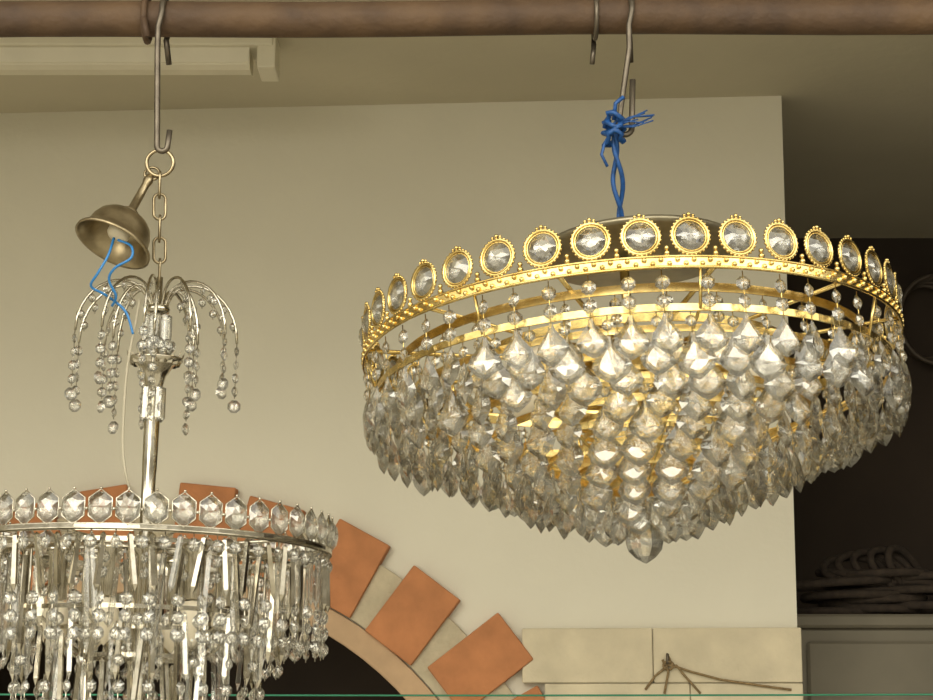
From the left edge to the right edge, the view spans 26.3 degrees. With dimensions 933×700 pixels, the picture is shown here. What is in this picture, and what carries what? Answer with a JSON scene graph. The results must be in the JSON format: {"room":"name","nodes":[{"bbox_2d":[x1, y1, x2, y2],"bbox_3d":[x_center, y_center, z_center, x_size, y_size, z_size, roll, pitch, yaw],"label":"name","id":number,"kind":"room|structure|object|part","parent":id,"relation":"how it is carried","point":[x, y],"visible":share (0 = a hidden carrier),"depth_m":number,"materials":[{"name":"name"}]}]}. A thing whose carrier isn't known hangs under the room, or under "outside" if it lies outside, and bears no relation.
{"room":"chandelier workshop","nodes":[
{"label":"chandelier workshop","id":0,"kind":"room"},
{"bbox_2d":[0,149,337,699],"bbox_3d":[-0.385,0.125,2.418,0.461,0.750,0.462,-4,-11,19],"label":"crystal chandelier","id":1,"kind":"object","parent":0,"point":[181,571],"visible":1,"depth_m":2.29,"materials":[{"name":"silver metal"}]},
{"bbox_3d":[-0.372,-0.164,2.458,0.035,0.167,0.044,-4,-11,20],"label":"chain","id":2,"kind":"part","parent":1,"relation":"part of","materials":[{"name":"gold metal"}]},
{"bbox_2d":[0,96,796,699],"bbox_3d":[-0.959,0.873,4.108,3.250,2.780,0.160,-1,-11,4],"label":"wall","id":3,"kind":"structure","parent":0,"point":[295,217],"depth_m":4.16,"materials":[{"name":"beige paint"}]},
{"bbox_2d":[0,483,544,699],"bbox_3d":[-0.609,0.713,4.014,1.765,0.894,0.037,-1,-11,4],"label":"brick arch","id":4,"kind":"object","parent":3,"relation":"attached to","point":[408,619],"visible":0.37,"depth_m":4.00,"materials":[{"name":"brick"}]},
{"bbox_2d":[522,628,802,699],"bbox_3d":[0.386,1.379,3.818,0.550,1.680,0.028,-1,-11,4],"label":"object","id":5,"kind":"structure","parent":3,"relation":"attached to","point":[581,660],"depth_m":3.95,"materials":[{"name":"stone"}]},
{"bbox_2d":[645,653,791,693],"bbox_3d":[0.492,0.635,3.924,0.287,0.081,0.017,-1,-11,5],"label":"wire","id":6,"kind":"object","parent":5,"relation":"attached to","point":[665,665],"visible":0.99,"depth_m":3.93,"materials":[{"name":"metal"}]},
{"bbox_2d":[0,0,932,237],"bbox_3d":[-0.325,-0.658,3.885,4.850,0.150,3.400,0,-11,0],"label":"ceiling","id":7,"kind":"structure","parent":0,"point":[857,110],"depth_m":4.10,"materials":[{"name":"paint"}]},
{"bbox_2d":[0,37,279,81],"bbox_3d":[-1.330,-0.559,3.816,1.940,0.070,0.100,0,-11,0],"label":"light","id":8,"kind":"object","parent":7,"relation":"attached to","point":[18,55],"visible":0.86,"depth_m":3.78,"materials":[{"name":"beige metal"}]},
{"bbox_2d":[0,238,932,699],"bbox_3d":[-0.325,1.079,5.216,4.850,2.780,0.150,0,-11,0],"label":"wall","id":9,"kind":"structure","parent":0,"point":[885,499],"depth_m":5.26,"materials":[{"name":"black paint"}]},
{"bbox_2d":[901,274,932,364],"bbox_3d":[1.239,-0.076,5.292,0.210,0.248,0.118,0,-11,0],"label":"cable coil","id":10,"kind":"object","parent":9,"relation":"attached to","point":[926,281],"visible":0.75,"depth_m":5.28,"materials":[{"name":"brown"}]},
{"bbox_3d":[0.000,0.941,-3.429,18.000,0.100,17.600,0,-10,0],"label":"floor","id":11,"kind":"structure","parent":0,"visible":0},
{"bbox_2d":[797,614,932,699],"bbox_3d":[1.225,1.483,4.531,1.050,1.734,0.450,0,-11,0],"label":"storage cabinet","id":12,"kind":"object","parent":11,"relation":"on","point":[842,653],"visible":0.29,"depth_m":4.46,"materials":[{"name":"beige wood"}]},
{"bbox_2d":[796,545,932,613],"bbox_3d":[0.979,0.539,4.664,0.495,0.165,0.253,0,-11,0],"label":"rope coil","id":13,"kind":"object","parent":12,"relation":"on","point":[891,585],"visible":0.97,"depth_m":4.58,"materials":[{"name":"brown fabric"}]},
{"bbox_3d":[-2.675,0.769,3.544,0.150,2.780,3.250,0,-10,0],"label":"wall","id":14,"kind":"structure","parent":0,"visible":0},
{"bbox_2d":[0,0,932,64],"bbox_3d":[-0.325,-0.407,2.515,4.550,0.086,0.065,0,-11,0],"label":"rusty pipe","id":15,"kind":"object","parent":14,"relation":"attached to","point":[429,18],"visible":1,"depth_m":2.50,"materials":[{"name":"metal"}]},
{"bbox_2d":[154,0,172,153],"bbox_3d":[-0.374,-0.341,2.504,0.025,0.213,0.063,0,-11,0],"label":"wire hook","id":16,"kind":"object","parent":15,"relation":"hanging from","point":[157,52],"visible":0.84,"depth_m":2.47,"materials":[{"name":"metal"}]},
{"bbox_2d":[616,0,635,137],"bbox_3d":[0.197,-0.352,2.506,0.029,0.195,0.063,0,-11,0],"label":"wire hook","id":17,"kind":"object","parent":15,"relation":"hanging from","point":[629,40],"visible":0.9,"depth_m":2.47,"materials":[{"name":"metal"}]},
{"bbox_2d":[600,95,654,216],"bbox_3d":[0.196,-0.221,2.465,0.067,0.176,0.072,0,-11,0],"label":"rope","id":18,"kind":"object","parent":17,"relation":"hanging from","point":[612,130],"visible":0.9,"depth_m":2.45,"materials":[{"name":"fabric"}]},
{"bbox_2d":[359,212,911,563],"bbox_3d":[0.201,0.058,2.425,0.661,0.405,0.666,4,-11,-21],"label":"crystal chandelier","id":19,"kind":"object","parent":18,"relation":"hanging from","point":[644,494],"visible":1,"depth_m":2.22,"materials":[{"name":"glass"}]},
{"bbox_3d":[0.212,-0.119,2.475,0.250,0.008,0.250,-3,-17,0],"label":"plate","id":20,"kind":"part","parent":19,"relation":"part of","materials":[{"name":"metal"}]},
{"bbox_2d":[0,694,932,695],"bbox_3d":[-0.325,0.558,3.253,4.550,0.011,0.003,0,-11,0],"label":"string","id":21,"kind":"object","parent":14,"relation":"attached to","point":[0,694],"visible":0.78,"depth_m":3.25,"materials":[{"name":"green"}]}
]}

